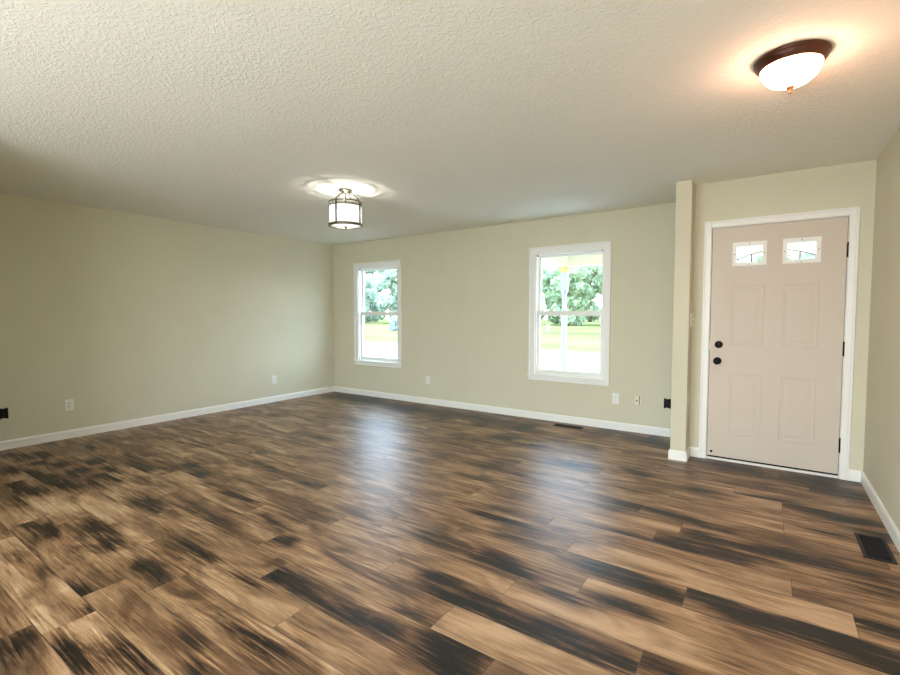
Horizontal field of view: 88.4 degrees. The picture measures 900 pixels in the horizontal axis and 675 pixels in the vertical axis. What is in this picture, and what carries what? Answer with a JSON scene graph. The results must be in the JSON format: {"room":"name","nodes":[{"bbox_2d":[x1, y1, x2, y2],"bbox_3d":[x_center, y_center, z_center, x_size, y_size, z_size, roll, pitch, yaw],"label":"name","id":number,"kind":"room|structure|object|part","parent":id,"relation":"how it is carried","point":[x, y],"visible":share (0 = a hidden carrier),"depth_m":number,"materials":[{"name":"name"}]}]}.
{"room":"empty living room","nodes":[
{"label":"empty living room","id":0,"kind":"room"},
{"bbox_2d":[0,193,333,440],"bbox_3d":[-4.177,-0.160,4.720,0.150,2.458,7.900,2,3,34],"label":"wall","id":1,"kind":"structure","parent":0,"point":[123,316],"depth_m":5.43,"materials":[{"name":"paint"}]},
{"bbox_2d":[0,408,8,419],"bbox_3d":[-4.293,0.732,4.450,0.014,0.110,0.068,2,3,34],"label":"electrical box","id":2,"kind":"object","parent":1,"relation":"attached to","point":[3,412],"visible":1,"depth_m":4.45,"materials":[{"name":"black plastic"}]},
{"bbox_2d":[65,399,73,410],"bbox_3d":[-4.006,0.710,4.870,0.009,0.118,0.073,2,3,34],"label":"electrical outlet","id":3,"kind":"object","parent":1,"relation":"attached to","point":[69,405],"visible":1,"depth_m":4.87,"materials":[{"name":"white plastic"}]},
{"bbox_2d":[0,386,334,450],"bbox_3d":[-4.109,1.025,4.733,0.012,0.088,7.600,2,3,34],"label":"baseboard","id":4,"kind":"structure","parent":1,"relation":"attached to","point":[55,436],"depth_m":5.46,"materials":[{"name":"white paint"}]},
{"bbox_2d":[272,375,275,383],"bbox_3d":[-2.617,0.626,6.891,0.010,0.118,0.073,2,3,34],"label":"electrical outlet","id":5,"kind":"object","parent":1,"relation":"attached to","point":[273,377],"visible":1,"depth_m":6.88,"materials":[{"name":"white plastic"}]},
{"bbox_2d":[0,391,899,674],"bbox_3d":[-1.332,1.161,2.867,6.750,0.001,7.660,2,3,34],"label":"floor","id":6,"kind":"structure","parent":0,"point":[330,533],"depth_m":2.54,"materials":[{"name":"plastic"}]},
{"bbox_2d":[553,423,583,429],"bbox_3d":[1.371,1.032,5.369,0.330,0.006,0.110,2,3,34],"label":"floor vent","id":7,"kind":"object","parent":6,"relation":"in","point":[556,424],"visible":1,"depth_m":5.36,"materials":[{"name":"black metal"}]},
{"bbox_2d":[854,533,897,564],"bbox_3d":[2.364,1.170,2.576,0.135,0.006,0.330,2,3,34],"label":"floor vent","id":8,"kind":"object","parent":6,"relation":"in","point":[875,548],"visible":1,"depth_m":2.56,"materials":[{"name":"black metal"}]},
{"bbox_2d":[0,0,899,244],"bbox_3d":[-1.362,-1.353,2.725,6.980,0.120,7.900,2,3,34],"label":"ceiling","id":9,"kind":"structure","parent":0,"point":[253,116],"depth_m":2.56,"materials":[{"name":"white paint"}]},
{"bbox_2d":[328,188,362,229],"bbox_3d":[-0.972,-1.189,4.302,0.316,0.366,0.316,2,3,34],"label":"ceiling light","id":10,"kind":"object","parent":9,"relation":"attached to","point":[345,191],"visible":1,"depth_m":4.25,"materials":[{"name":"grey metal"}]},
{"bbox_2d":[753,39,832,93],"bbox_3d":[1.540,-1.182,2.093,0.288,0.162,0.288,2,3,34],"label":"ceiling light","id":11,"kind":"object","parent":9,"relation":"attached to","point":[789,66],"visible":1,"depth_m":2.02,"materials":[{"name":"white glass"}]},
{"bbox_2d":[333,203,675,428],"bbox_3d":[0.273,-0.244,6.344,5.346,2.458,0.118,2,3,34],"label":"wall","id":12,"kind":"structure","parent":0,"point":[465,292],"depth_m":5.97,"materials":[{"name":"paint"}]},
{"bbox_2d":[353,259,402,368],"bbox_3d":[-1.107,-0.364,7.266,1.012,1.633,0.152,2,3,34],"label":"window","id":13,"kind":"structure","parent":12,"relation":"in","point":[359,269],"depth_m":7.36,"materials":[{"name":"white paint"}]},
{"bbox_3d":[-1.080,-0.718,7.287,0.812,0.743,0.028,2,3,34],"label":"sash","id":14,"kind":"part","parent":13,"relation":"part of","materials":[{"name":"clear glass"}]},
{"bbox_3d":[-1.099,-0.015,7.294,0.812,0.777,0.034,2,3,34],"label":"sash","id":15,"kind":"part","parent":13,"relation":"part of","materials":[{"name":"clear glass"}]},
{"bbox_2d":[426,376,429,383],"bbox_3d":[-0.322,0.616,6.719,0.073,0.118,0.010,2,3,34],"label":"electrical outlet","id":16,"kind":"object","parent":12,"relation":"attached to","point":[427,377],"visible":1,"depth_m":6.71,"materials":[{"name":"white plastic"}]},
{"bbox_2d":[334,386,669,436],"bbox_3d":[0.237,0.942,6.349,5.322,0.088,0.012,2,3,34],"label":"baseboard","id":17,"kind":"structure","parent":12,"relation":"attached to","point":[651,430],"depth_m":5.88,"materials":[{"name":"white paint"}]},
{"bbox_2d":[527,241,611,385],"bbox_3d":[1.424,-0.279,5.530,1.011,1.633,0.152,2,3,34],"label":"window","id":18,"kind":"structure","parent":12,"relation":"in","point":[536,254],"depth_m":5.52,"materials":[{"name":"white paint"}]},
{"bbox_3d":[1.431,0.070,5.558,0.811,0.777,0.034,2,3,34],"label":"sash","id":19,"kind":"part","parent":18,"relation":"part of","materials":[{"name":"clear glass"}]},
{"bbox_3d":[1.450,-0.633,5.552,0.811,0.743,0.028,2,3,34],"label":"sash","id":20,"kind":"part","parent":18,"relation":"part of","materials":[{"name":"clear glass"}]},
{"bbox_2d":[612,393,618,403],"bbox_3d":[1.866,0.688,5.218,0.073,0.118,0.010,2,3,34],"label":"electrical outlet","id":21,"kind":"object","parent":12,"relation":"attached to","point":[615,397],"visible":1,"depth_m":5.21,"materials":[{"name":"white plastic"}]},
{"bbox_2d":[635,396,640,404],"bbox_3d":[2.061,0.692,5.079,0.054,0.095,0.018,2,3,34],"label":"wall jack","id":22,"kind":"object","parent":12,"relation":"attached to","point":[637,398],"visible":1,"depth_m":5.08,"materials":[{"name":"beige plastic"}]},
{"bbox_2d":[664,398,670,408],"bbox_3d":[2.307,0.702,4.914,0.068,0.110,0.014,2,3,34],"label":"electrical box","id":23,"kind":"object","parent":12,"relation":"attached to","point":[667,402],"visible":1,"depth_m":4.91,"materials":[{"name":"black plastic"}]},
{"bbox_2d":[542,241,815,266],"bbox_3d":[3.004,-1.133,5.557,4.110,0.210,1.752,2,3,34],"label":"sky","id":24,"kind":"structure","parent":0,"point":[810,247],"depth_m":6.65,"materials":[{"name":"beige"}]},
{"bbox_2d":[670,180,695,451],"bbox_3d":[2.306,-0.152,4.472,0.127,2.458,0.969,2,3,34],"label":"wall partition","id":25,"kind":"structure","parent":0,"point":[685,190],"depth_m":4.08,"materials":[{"name":"paint"}]},
{"bbox_2d":[668,446,689,461],"bbox_3d":[2.261,1.035,4.465,0.151,0.088,0.831,2,3,34],"label":"baseboard","id":26,"kind":"structure","parent":25,"relation":"attached to","point":[677,455],"depth_m":4.13,"materials":[{"name":"white paint"}]},
{"bbox_2d":[690,313,694,326],"bbox_3d":[2.161,-0.155,4.122,0.030,0.118,0.073,2,3,34],"label":"light switch","id":27,"kind":"object","parent":25,"relation":"attached to","point":[692,319],"visible":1,"depth_m":4.10,"materials":[{"name":"white plastic"}]},
{"bbox_3d":[2.154,-0.156,4.127,0.011,0.118,0.073,2,3,34],"label":"plate","id":28,"kind":"part","parent":27,"relation":"part of","materials":[{"name":"white plastic"}]},
{"bbox_2d":[689,160,876,471],"bbox_3d":[2.736,-0.125,3.920,1.206,2.458,0.130,2,3,34],"label":"wall","id":29,"kind":"structure","parent":0,"point":[848,185],"depth_m":3.70,"materials":[{"name":"paint"}]},
{"bbox_2d":[690,446,860,481],"bbox_3d":[2.696,1.062,3.921,1.182,0.088,0.012,2,3,34],"label":"baseboard","id":30,"kind":"structure","parent":29,"relation":"attached to","point":[854,475],"depth_m":3.62,"materials":[{"name":"white paint"}]},
{"bbox_2d":[706,215,849,478],"bbox_3d":[2.716,0.067,3.903,0.960,2.078,0.196,2,3,34],"label":"door","id":31,"kind":"structure","parent":29,"relation":"in","point":[777,323],"depth_m":3.85,"materials":[{"name":"beige paint"}]},
{"bbox_3d":[2.355,0.208,4.082,0.064,0.064,0.070,2,3,34],"label":"knob","id":32,"kind":"part","parent":31,"relation":"part of","materials":[{"name":"black metal"}]},
{"bbox_3d":[2.550,0.587,4.007,0.238,0.543,0.003,2,3,34],"label":"panel","id":33,"kind":"part","parent":31,"relation":"part of","materials":[{"name":"beige paint"}]},
{"bbox_3d":[2.550,-0.186,3.969,0.238,0.517,0.003,2,3,34],"label":"panel","id":34,"kind":"part","parent":31,"relation":"part of","materials":[{"name":"beige paint"}]},
{"bbox_3d":[2.548,-0.714,3.939,0.246,0.202,0.013,2,3,34],"label":"lite frame","id":35,"kind":"part","parent":31,"relation":"part of","materials":[{"name":"clear glass"}]},
{"bbox_3d":[2.849,0.597,3.803,0.238,0.543,0.003,2,3,34],"label":"panel","id":36,"kind":"part","parent":31,"relation":"part of","materials":[{"name":"beige paint"}]},
{"bbox_3d":[2.848,-0.176,3.764,0.238,0.517,0.003,2,3,34],"label":"panel","id":37,"kind":"part","parent":31,"relation":"part of","materials":[{"name":"beige paint"}]},
{"bbox_3d":[2.841,-0.704,3.739,0.248,0.202,0.013,2,3,34],"label":"lite frame","id":38,"kind":"part","parent":31,"relation":"part of","materials":[{"name":"clear glass"}]},
{"bbox_2d":[698,206,859,480],"bbox_3d":[2.692,0.048,3.868,1.042,2.119,0.019,2,3,34],"label":"trim","id":39,"kind":"structure","parent":29,"relation":"attached to","point":[854,212],"depth_m":3.63,"materials":[{"name":"white paint"}]},
{"bbox_2d":[863,127,899,531],"bbox_3d":[1.280,0.041,0.607,0.150,2.458,7.288,2,3,34],"label":"wall","id":40,"kind":"structure","parent":0,"point":[881,461],"depth_m":3.03,"materials":[{"name":"paint"}]},
{"bbox_2d":[861,471,899,552],"bbox_3d":[1.214,1.223,0.711,0.012,0.088,6.988,2,3,34],"label":"baseboard","id":41,"kind":"structure","parent":40,"relation":"attached to","point":[893,531],"depth_m":2.92,"materials":[{"name":"white paint"}]},
{"label":"outside","id":42,"kind":"structure","parent":0,"visible":0},
{"bbox_2d":[365,342,599,372],"bbox_3d":[-1.684,0.881,17.117,42.000,0.060,15.250,2,3,34],"label":"driveway","id":43,"kind":"structure","parent":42,"point":[550,359],"depth_m":18.70,"materials":[{"name":"white concrete"}]},
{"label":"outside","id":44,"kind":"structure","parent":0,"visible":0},
{"bbox_2d":[364,318,599,352],"bbox_3d":[-8.890,-3.439,103.684,260.000,0.237,150.000,2,3,34],"label":"ground","id":45,"kind":"structure","parent":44,"point":[585,337],"depth_m":36.21,"materials":[{"name":"green plant"}]},
{"bbox_2d":[364,276,377,322],"bbox_3d":[-17.890,-10.249,91.869,6.953,15.380,6.749,1,3,21],"label":"tree","id":46,"kind":"object","parent":45,"relation":"on","point":[370,295],"visible":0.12,"depth_m":91.63,"materials":[{"name":"green plant"}]},
{"bbox_2d":[365,271,382,321],"bbox_3d":[-19.074,-11.450,106.362,7.183,16.370,7.400,1,3,25],"label":"tree","id":47,"kind":"object","parent":45,"relation":"on","point":[373,308],"visible":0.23,"depth_m":105.43,"materials":[{"name":"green plant"}]},
{"bbox_2d":[368,271,385,319],"bbox_3d":[-23.137,-16.219,137.518,9.690,22.863,9.623,-1,3,-20],"label":"tree","id":48,"kind":"object","parent":45,"relation":"on","point":[371,276],"visible":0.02,"depth_m":137.20,"materials":[{"name":"green plant"}]},
{"bbox_2d":[375,269,396,321],"bbox_3d":[-10.927,-10.094,87.533,6.409,15.237,6.928,-2,4,-40],"label":"tree","id":49,"kind":"object","parent":45,"relation":"on","point":[384,283],"visible":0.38,"depth_m":85.85,"materials":[{"name":"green plant"}]},
{"bbox_2d":[388,316,396,331],"bbox_3d":[-5.065,-1.507,44.511,1.825,1.914,1.838,0,3,-5],"label":"shrub","id":50,"kind":"object","parent":45,"relation":"on","point":[392,322],"visible":0.45,"depth_m":44.17,"materials":[{"name":"green plant"}]},
{"bbox_2d":[541,266,549,319],"bbox_3d":[19.055,-14.740,107.337,9.690,22.863,9.623,3,4,44],"label":"tree","id":51,"kind":"object","parent":45,"relation":"on","point":[544,269],"visible":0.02,"depth_m":106.71,"materials":[{"name":"green plant"}]},
{"bbox_2d":[542,271,561,323],"bbox_3d":[19.934,-10.496,82.250,6.911,16.714,6.477,-1,3,-27],"label":"tree","id":52,"kind":"object","parent":45,"relation":"on","point":[547,292],"visible":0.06,"depth_m":81.92,"materials":[{"name":"green plant"}]},
{"bbox_2d":[548,266,592,325],"bbox_3d":[18.204,-9.462,70.120,6.547,15.834,6.136,0,3,0],"label":"tree","id":53,"kind":"object","parent":45,"relation":"on","point":[579,294],"visible":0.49,"depth_m":68.93,"materials":[{"name":"green plant"}]},
{"bbox_2d":[571,266,601,321],"bbox_3d":[31.094,-14.999,101.040,9.479,23.430,10.243,1,3,25],"label":"tree","id":54,"kind":"object","parent":45,"relation":"on","point":[596,288],"visible":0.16,"depth_m":99.54,"materials":[{"name":"green plant"}]},
{"bbox_2d":[598,265,601,308],"bbox_3d":[28.014,-10.670,77.343,6.930,17.128,7.488,0,3,-1],"label":"tree","id":55,"kind":"object","parent":45,"relation":"on","point":[600,268],"visible":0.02,"depth_m":76.81,"materials":[{"name":"green plant"}]},
{"bbox_2d":[737,257,746,262],"bbox_3d":[42.563,-9.495,66.411,7.183,16.370,7.400,-1,3,-22],"label":"tree","id":56,"kind":"object","parent":45,"relation":"on","point":[745,258],"visible":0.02,"depth_m":67.33,"materials":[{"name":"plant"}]},
{"bbox_2d":[748,254,798,261],"bbox_3d":[36.828,-8.988,53.495,6.273,16.131,7.143,3,4,45],"label":"tree","id":57,"kind":"object","parent":45,"relation":"on","point":[789,256],"visible":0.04,"depth_m":51.99,"materials":[{"name":"green plant"}]},
{"bbox_2d":[800,253,815,259],"bbox_3d":[63.266,-13.391,79.726,9.690,22.863,9.623,-3,4,-42],"label":"tree","id":58,"kind":"object","parent":45,"relation":"on","point":[803,255],"visible":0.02,"depth_m":80.73,"materials":[{"name":"green plant"}]},
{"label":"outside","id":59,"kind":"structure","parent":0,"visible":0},
{"bbox_3d":[2.896,1.209,5.858,4.500,0.160,1.932,2,3,34],"label":"floor","id":60,"kind":"structure","parent":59,"visible":0},
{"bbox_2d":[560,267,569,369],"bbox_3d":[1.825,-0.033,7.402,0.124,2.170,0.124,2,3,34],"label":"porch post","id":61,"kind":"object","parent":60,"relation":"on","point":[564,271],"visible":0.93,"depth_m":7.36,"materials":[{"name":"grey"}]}
]}

